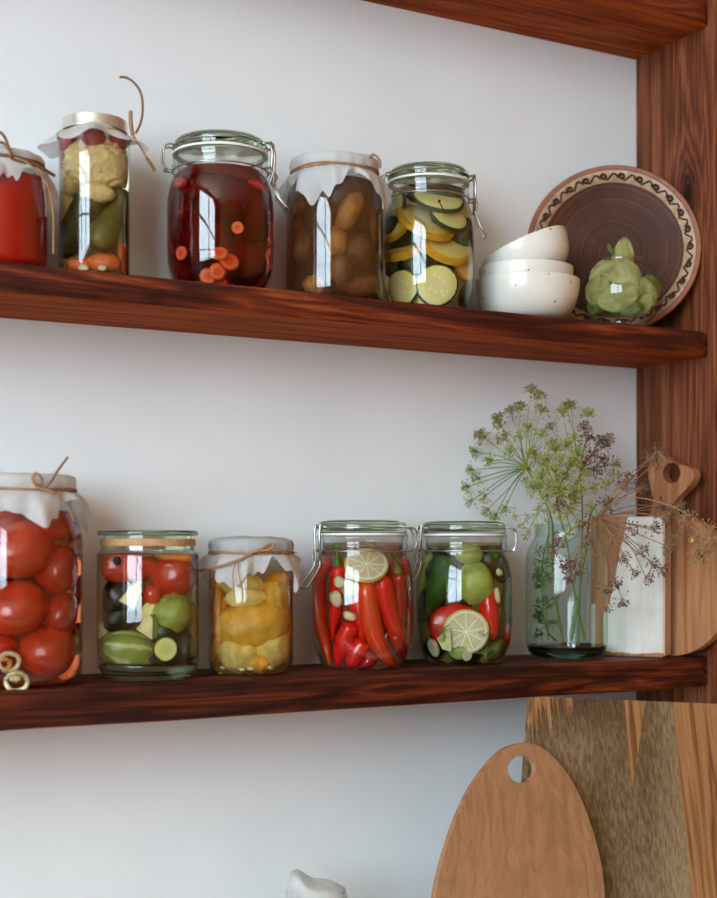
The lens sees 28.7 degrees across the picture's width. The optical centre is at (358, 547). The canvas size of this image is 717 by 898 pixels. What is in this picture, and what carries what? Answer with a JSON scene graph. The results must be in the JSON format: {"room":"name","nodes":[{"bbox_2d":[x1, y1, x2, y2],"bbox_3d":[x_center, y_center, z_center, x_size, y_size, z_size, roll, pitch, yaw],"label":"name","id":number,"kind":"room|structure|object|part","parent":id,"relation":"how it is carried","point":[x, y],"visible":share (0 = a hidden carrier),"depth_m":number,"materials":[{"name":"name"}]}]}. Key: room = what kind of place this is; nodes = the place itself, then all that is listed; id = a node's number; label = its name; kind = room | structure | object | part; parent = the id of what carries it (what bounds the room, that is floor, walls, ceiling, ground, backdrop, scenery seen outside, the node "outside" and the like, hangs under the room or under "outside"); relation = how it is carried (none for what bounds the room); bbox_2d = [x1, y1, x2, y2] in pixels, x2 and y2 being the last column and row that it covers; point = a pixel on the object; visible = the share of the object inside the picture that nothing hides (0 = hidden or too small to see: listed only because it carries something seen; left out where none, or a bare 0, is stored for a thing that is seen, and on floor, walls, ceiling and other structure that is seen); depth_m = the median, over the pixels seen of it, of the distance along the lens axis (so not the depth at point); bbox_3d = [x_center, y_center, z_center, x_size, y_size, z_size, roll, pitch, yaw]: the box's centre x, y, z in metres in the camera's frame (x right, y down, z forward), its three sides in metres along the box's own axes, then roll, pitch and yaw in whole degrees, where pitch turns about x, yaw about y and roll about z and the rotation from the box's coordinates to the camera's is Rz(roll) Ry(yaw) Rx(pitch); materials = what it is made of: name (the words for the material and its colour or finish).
{"room":"kitchen","nodes":[
{"label":"kitchen","id":0,"kind":"room"},
{"bbox_2d":[0,0,635,897],"bbox_3d":[-0.071,0.000,1.675,4.900,3.000,0.200,0,0,-29],"label":"wall","id":1,"kind":"structure","parent":0,"point":[214,436],"depth_m":1.56,"materials":[{"name":"white paint"}]},
{"bbox_2d":[0,0,716,730],"bbox_3d":[-0.332,-0.100,1.335,1.713,1.300,0.143,0,0,-29],"label":"wall shelf unit","id":2,"kind":"object","parent":1,"relation":"attached to","point":[672,43],"visible":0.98,"depth_m":1.60,"materials":[{"name":"brown wood"}]},
{"bbox_2d":[0,131,57,265],"bbox_3d":[-0.344,-0.321,1.328,0.104,0.124,0.107,0,0,-39],"label":"sauce jar","id":3,"kind":"object","parent":2,"relation":"on","point":[27,190],"visible":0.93,"depth_m":1.30,"materials":[{"name":"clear glass"}]},
{"bbox_3d":[-0.344,-0.313,1.330,0.094,0.108,0.094,0,0,-14],"label":"glass","id":4,"kind":"part","parent":3,"relation":"part of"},
{"bbox_2d":[0,456,91,686],"bbox_3d":[-0.327,0.023,1.340,0.141,0.214,0.141,0,0,-14],"label":"pickle jar","id":5,"kind":"object","parent":2,"relation":"on","point":[41,543],"visible":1,"depth_m":1.29,"materials":[{"name":"clear glass"}]},
{"bbox_2d":[4,682,29,689],"bbox_3d":[-0.315,0.123,1.288,0.024,0.022,0.008,0,0,-19],"label":"onion ring","id":6,"kind":"object","parent":5,"relation":"in","point":[6,684],"visible":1,"depth_m":1.28,"materials":[{"name":"beige food"}]},
{"bbox_2d":[37,76,155,274],"bbox_3d":[-0.262,-0.361,1.377,0.097,0.204,0.093,0,0,-41],"label":"pickle jar","id":7,"kind":"object","parent":2,"relation":"on","point":[92,148],"visible":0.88,"depth_m":1.35,"materials":[{"name":"clear glass"}]},
{"bbox_3d":[-0.260,-0.414,1.377,0.064,0.012,0.064,0,0,-11],"label":"lid","id":8,"kind":"part","parent":7,"relation":"part of","materials":[{"name":"gold metal"}]},
{"bbox_2d":[97,530,198,681],"bbox_3d":[-0.210,0.056,1.399,0.101,0.147,0.101,0,0,29],"label":"storage jar","id":9,"kind":"object","parent":2,"relation":"on","point":[147,604],"visible":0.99,"depth_m":1.36,"materials":[{"name":"clear glass"}]},
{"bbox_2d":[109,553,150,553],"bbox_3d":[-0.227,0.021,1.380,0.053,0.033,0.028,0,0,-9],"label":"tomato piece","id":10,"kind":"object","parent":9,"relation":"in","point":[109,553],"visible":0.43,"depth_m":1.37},
{"bbox_3d":[-0.210,-0.015,1.399,0.100,0.005,0.100,0,0,-9],"label":"lid","id":11,"kind":"part","parent":9,"relation":"part of","materials":[{"name":"clear glass"}]},
{"bbox_2d":[160,129,288,287],"bbox_3d":[-0.142,-0.339,1.440,0.112,0.160,0.112,0,0,-37],"label":"jar","id":12,"kind":"object","parent":2,"relation":"on","point":[220,206],"visible":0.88,"depth_m":1.40,"materials":[{"name":"clear glass"}]},
{"bbox_3d":[-0.142,-0.411,1.442,0.096,0.015,0.096,0,0,-6],"label":"lid","id":13,"kind":"part","parent":12,"relation":"part of","materials":[{"name":"clear glass"}]},
{"bbox_3d":[-0.081,-0.361,1.429,0.016,0.030,0.018,0,0,12],"label":"bail lever","id":14,"kind":"part","parent":12,"relation":"part of","materials":[{"name":"silver metal"}]},
{"bbox_2d":[198,536,301,674],"bbox_3d":[-0.112,0.059,1.454,0.107,0.143,0.115,0,0,-4],"label":"pickle jar","id":15,"kind":"object","parent":2,"relation":"on","point":[249,579],"visible":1,"depth_m":1.42,"materials":[{"name":"clear glass"}]},
{"bbox_2d":[274,150,391,299],"bbox_3d":[-0.024,-0.339,1.506,0.117,0.160,0.118,0,0,-29],"label":"pickle jar","id":16,"kind":"object","parent":2,"relation":"on","point":[334,217],"visible":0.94,"depth_m":1.46,"materials":[{"name":"clear glass"}]},
{"bbox_2d":[299,520,417,670],"bbox_3d":[0.006,0.050,1.518,0.117,0.160,0.110,0,0,0],"label":"jar","id":17,"kind":"object","parent":2,"relation":"on","point":[362,592],"visible":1,"depth_m":1.48,"materials":[{"name":"clear glass"}]},
{"bbox_3d":[-0.051,0.028,1.485,0.020,0.030,0.018,0,0,-31],"label":"bail lever","id":18,"kind":"part","parent":17,"relation":"part of","materials":[{"name":"silver metal"}]},
{"bbox_3d":[0.004,-0.022,1.518,0.096,0.015,0.096,0,0,0],"label":"lid","id":19,"kind":"part","parent":17,"relation":"part of","materials":[{"name":"clear glass"}]},
{"bbox_2d":[380,161,486,307],"bbox_3d":[0.078,-0.340,1.564,0.102,0.163,0.102,0,0,29],"label":"jar","id":20,"kind":"object","parent":2,"relation":"on","point":[429,245],"visible":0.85,"depth_m":1.52,"materials":[{"name":"clear glass"}]},
{"bbox_3d":[0.078,-0.414,1.564,0.089,0.016,0.089,0,0,3],"label":"lid","id":21,"kind":"part","parent":20,"relation":"part of","materials":[{"name":"clear glass"}]},
{"bbox_3d":[0.136,-0.363,1.568,0.014,0.031,0.017,0,0,-4],"label":"bail lever","id":22,"kind":"part","parent":20,"relation":"part of","materials":[{"name":"silver metal"}]},
{"bbox_2d":[412,521,517,665],"bbox_3d":[0.116,0.050,1.582,0.125,0.160,0.108,0,0,4],"label":"jar","id":23,"kind":"object","parent":2,"relation":"on","point":[464,589],"visible":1,"depth_m":1.54,"materials":[{"name":"clear glass"}]},
{"bbox_3d":[0.062,0.028,1.560,0.015,0.030,0.018,0,0,-21],"label":"bail lever","id":24,"kind":"part","parent":23,"relation":"part of","materials":[{"name":"silver metal"}]},
{"bbox_2d":[437,627,446,642],"bbox_3d":[0.093,0.094,1.535,0.014,0.020,0.002,0,0,4],"label":"dill sprig","id":25,"kind":"object","parent":23,"relation":"in","point":[443,631],"visible":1,"depth_m":1.53,"materials":[{"name":"green plant"}]},
{"bbox_2d":[437,630,451,651],"bbox_3d":[0.094,0.101,1.536,0.017,0.026,0.001,0,0,25],"label":"slice","id":26,"kind":"object","parent":23,"relation":"in","point":[446,645],"visible":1,"depth_m":1.53,"materials":[{"name":"green food"}]},
{"bbox_3d":[0.119,-0.023,1.582,0.095,0.015,0.095,0,0,4],"label":"lid","id":27,"kind":"part","parent":23,"relation":"part of","materials":[{"name":"clear glass"}]},
{"bbox_2d":[482,631,493,658],"bbox_3d":[0.140,0.106,1.538,0.019,0.032,0.002,0,0,4],"label":"dill sprig","id":28,"kind":"object","parent":23,"relation":"in","point":[486,652],"visible":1,"depth_m":1.54,"materials":[{"name":"green plant"}]},
{"bbox_2d":[475,271,579,317],"bbox_3d":[0.196,-0.284,1.625,0.120,0.051,0.120,0,0,38],"label":"bowl","id":29,"kind":"object","parent":2,"relation":"on","point":[543,293],"visible":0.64,"depth_m":1.58,"materials":[{"name":"white ceramic"}]},
{"bbox_2d":[479,259,573,277],"bbox_3d":[0.194,-0.304,1.624,0.109,0.041,0.109,0,0,36],"label":"bowl","id":30,"kind":"object","parent":29,"relation":"in","point":[515,265],"visible":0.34,"depth_m":1.58,"materials":[{"name":"white ceramic"}]},
{"bbox_2d":[482,225,568,265],"bbox_3d":[0.194,-0.336,1.627,0.100,0.069,0.104,0,0,4],"label":"bowl","id":31,"kind":"object","parent":30,"relation":"in","point":[550,243],"visible":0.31,"depth_m":1.58,"materials":[{"name":"white ceramic"}]},
{"bbox_2d":[525,523,607,659],"bbox_3d":[0.246,0.051,1.657,0.097,0.159,0.097,0,0,-19],"label":"glass vase","id":32,"kind":"object","parent":2,"relation":"on","point":[567,650],"visible":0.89,"depth_m":1.63,"materials":[{"name":"clear glass"}]},
{"bbox_2d":[461,383,563,641],"bbox_3d":[0.176,-0.042,1.643,0.109,0.307,0.087,0,0,27],"label":"flower","id":33,"kind":"object","parent":32,"relation":"in","point":[479,434],"visible":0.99,"depth_m":1.64,"materials":[{"name":"green plant"}]},
{"bbox_3d":[0.221,0.008,1.649,0.049,0.207,0.012,0,0,-17],"label":"stem","id":34,"kind":"part","parent":33,"relation":"part of","materials":[{"name":"green plant"}]},
{"bbox_2d":[512,509,551,639],"bbox_3d":[0.205,0.032,1.607,0.060,0.152,0.038,0,0,-29],"label":"flower","id":35,"kind":"object","parent":32,"relation":"in","point":[513,515],"visible":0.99,"depth_m":1.60,"materials":[{"name":"green plant"}]},
{"bbox_3d":[0.214,0.032,1.619,0.006,0.152,0.040,0,0,23],"label":"stem","id":36,"kind":"part","parent":35,"relation":"part of","materials":[{"name":"green plant"}]},
{"bbox_2d":[531,536,561,641],"bbox_3d":[0.225,0.046,1.642,0.037,0.130,0.037,0,0,-9],"label":"flower","id":37,"kind":"object","parent":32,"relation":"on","point":[539,576],"visible":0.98,"depth_m":1.64,"materials":[{"name":"green plant"}]},
{"bbox_3d":[0.224,0.046,1.647,0.007,0.130,0.030,0,0,41],"label":"stem","id":38,"kind":"part","parent":37,"relation":"part of","materials":[{"name":"green plant"}]},
{"bbox_2d":[519,437,598,639],"bbox_3d":[0.234,-0.011,1.623,0.097,0.241,0.084,0,0,-36],"label":"flower","id":39,"kind":"object","parent":32,"relation":"in","point":[558,489],"visible":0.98,"depth_m":1.61,"materials":[{"name":"green plant"}]},
{"bbox_3d":[0.252,0.024,1.645,0.044,0.171,0.009,0,0,-29],"label":"stem","id":40,"kind":"part","parent":39,"relation":"part of","materials":[{"name":"green plant"}]},
{"bbox_2d":[544,398,621,644],"bbox_3d":[0.269,-0.032,1.654,0.094,0.295,0.074,0,0,-20],"label":"flower","id":41,"kind":"object","parent":32,"relation":"in","point":[566,405],"visible":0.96,"depth_m":1.65,"materials":[{"name":"brown plant"}]},
{"bbox_3d":[0.264,0.011,1.667,0.007,0.208,0.003,0,0,-4],"label":"stem","id":42,"kind":"part","parent":41,"relation":"part of","materials":[{"name":"green plant"}]},
{"bbox_2d":[546,442,687,639],"bbox_3d":[0.298,-0.008,1.597,0.178,0.232,0.099,0,0,-4],"label":"flower","id":43,"kind":"object","parent":32,"relation":"in","point":[600,517],"visible":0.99,"depth_m":1.60,"materials":[{"name":"brown plant"}]},
{"bbox_3d":[0.266,0.030,1.620,0.014,0.156,0.056,0,0,-23],"label":"stem","id":44,"kind":"part","parent":43,"relation":"part of","materials":[{"name":"green plant"}]},
{"bbox_2d":[586,497,716,639],"bbox_3d":[0.334,0.025,1.597,0.161,0.167,0.042,0,0,24],"label":"flower","id":45,"kind":"object","parent":32,"relation":"in","point":[698,536],"visible":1,"depth_m":1.57,"materials":[{"name":"brown plant"}]},
{"bbox_2d":[528,165,701,325],"bbox_3d":[0.310,-0.365,1.707,0.209,0.207,0.038,0,0,4],"label":"plate","id":46,"kind":"object","parent":2,"relation":"on","point":[599,206],"visible":0.74,"depth_m":1.71,"materials":[{"name":"brown ceramic"}]},
{"bbox_2d":[582,256,662,322],"bbox_3d":[0.311,-0.299,1.651,0.094,0.080,0.094,0,0,-7],"label":"glass bowl","id":47,"kind":"object","parent":2,"relation":"on","point":[612,256],"visible":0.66,"depth_m":1.63,"materials":[{"name":"clear glass"}]},
{"bbox_2d":[586,301,603,313],"bbox_3d":[0.278,-0.286,1.636,0.024,0.023,0.012,0,0,8],"label":"leaf","id":48,"kind":"object","parent":47,"relation":"in","point":[592,309],"visible":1,"depth_m":1.64,"materials":[{"name":"green plant"}]},
{"bbox_2d":[585,275,609,304],"bbox_3d":[0.279,-0.300,1.631,0.030,0.035,0.012,0,0,13],"label":"leaf","id":49,"kind":"object","parent":47,"relation":"in","point":[598,285],"visible":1,"depth_m":1.63,"materials":[{"name":"green plant"}]},
{"bbox_2d":[589,260,617,284],"bbox_3d":[0.287,-0.321,1.635,0.040,0.032,0.011,0,0,19],"label":"leaf","id":50,"kind":"object","parent":47,"relation":"in","point":[603,267],"visible":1,"depth_m":1.63,"materials":[{"name":"green plant"}]},
{"bbox_2d":[607,243,613,254],"bbox_3d":[0.296,-0.352,1.649,0.008,0.014,0.003,0,0,9],"label":"leaf","id":51,"kind":"object","parent":47,"relation":"in","point":[609,247],"visible":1,"depth_m":1.65,"materials":[{"name":"green plant"}]},
{"bbox_2d":[597,283,638,312],"bbox_3d":[0.300,-0.290,1.620,0.050,0.036,0.013,0,0,19],"label":"leaf","id":52,"kind":"object","parent":47,"relation":"in","point":[617,296],"visible":1,"depth_m":1.62,"materials":[{"name":"green plant"}]},
{"bbox_2d":[611,237,633,262],"bbox_3d":[0.311,-0.341,1.648,0.027,0.052,0.012,0,0,10],"label":"leaf","id":53,"kind":"object","parent":47,"relation":"in","point":[621,248],"visible":0.58,"depth_m":1.65,"materials":[{"name":"green plant"}]},
{"bbox_2d":[607,300,643,316],"bbox_3d":[0.307,-0.280,1.625,0.048,0.024,0.011,0,0,38],"label":"leaf","id":54,"kind":"object","parent":47,"relation":"in","point":[631,310],"visible":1,"depth_m":1.62,"materials":[{"name":"green plant"}]},
{"bbox_2d":[612,258,641,288],"bbox_3d":[0.312,-0.315,1.623,0.035,0.042,0.013,0,0,0],"label":"leaf","id":55,"kind":"object","parent":47,"relation":"in","point":[625,270],"visible":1,"depth_m":1.62,"materials":[{"name":"green plant"}]},
{"bbox_2d":[634,293,654,315],"bbox_3d":[0.326,-0.283,1.627,0.036,0.027,0.010,0,0,30],"label":"leaf","id":56,"kind":"object","parent":47,"relation":"in","point":[646,299],"visible":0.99,"depth_m":1.62,"materials":[{"name":"green plant"}]},
{"bbox_2d":[638,277,656,305],"bbox_3d":[0.332,-0.298,1.631,0.032,0.037,0.015,0,0,16],"label":"leaf","id":57,"kind":"object","parent":47,"relation":"in","point":[646,286],"visible":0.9,"depth_m":1.63,"materials":[{"name":"green plant"}]},
{"bbox_2d":[645,273,660,298],"bbox_3d":[0.343,-0.305,1.641,0.024,0.034,0.010,0,0,10],"label":"leaf","id":58,"kind":"object","parent":47,"relation":"in","point":[649,276],"visible":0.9,"depth_m":1.64,"materials":[{"name":"green plant"}]},
{"bbox_2d":[591,516,670,657],"bbox_3d":[0.328,0.046,1.686,0.092,0.168,0.028,0,0,31],"label":"cutting board","id":59,"kind":"object","parent":2,"relation":"on","point":[642,628],"visible":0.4,"depth_m":1.67,"materials":[{"name":"white paint"}]},
{"bbox_3d":[0.404,-0.100,1.743,0.030,1.300,0.143,0,0,-29],"label":"panel","id":60,"kind":"part","parent":2,"relation":"part of","materials":[{"name":"brown wood"}]},
{"bbox_2d":[648,450,716,655],"bbox_3d":[0.379,0.005,1.689,0.014,0.248,0.171,0,0,-43],"label":"paddle board","id":61,"kind":"object","parent":2,"relation":"on","point":[693,586],"visible":0.53,"depth_m":1.67,"materials":[{"name":"brown wood"}]},
{"bbox_3d":[0.923,1.550,-0.117,4.900,0.100,4.300,0,0,-29],"label":"floor","id":62,"kind":"structure","parent":0,"visible":0},
{"bbox_3d":[0.356,1.025,1.420,3.500,0.950,0.658,0,0,-29],"label":"countertop","id":63,"kind":"structure","parent":62,"relation":"on","visible":0},
{"bbox_2d":[285,869,347,897],"bbox_3d":[-0.041,0.441,1.437,0.087,0.218,0.089,0,0,-2],"label":"pitcher","id":64,"kind":"object","parent":63,"relation":"on","point":[300,885],"visible":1,"depth_m":1.42,"materials":[{"name":"white ceramic"}]},
{"bbox_2d":[431,743,604,897],"bbox_3d":[0.164,0.376,1.430,0.218,0.345,0.064,0,0,-29],"label":"cutting board","id":65,"kind":"object","parent":63,"relation":"on","point":[534,837],"visible":1,"depth_m":1.44,"materials":[{"name":"brown wood"}]},
{"bbox_2d":[521,697,716,897],"bbox_3d":[0.366,0.355,1.577,0.538,0.389,0.074,0,0,-29],"label":"cutting board","id":66,"kind":"object","parent":63,"relation":"on","point":[643,773],"visible":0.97,"depth_m":1.56,"materials":[{"name":"brown wood"}]}
]}

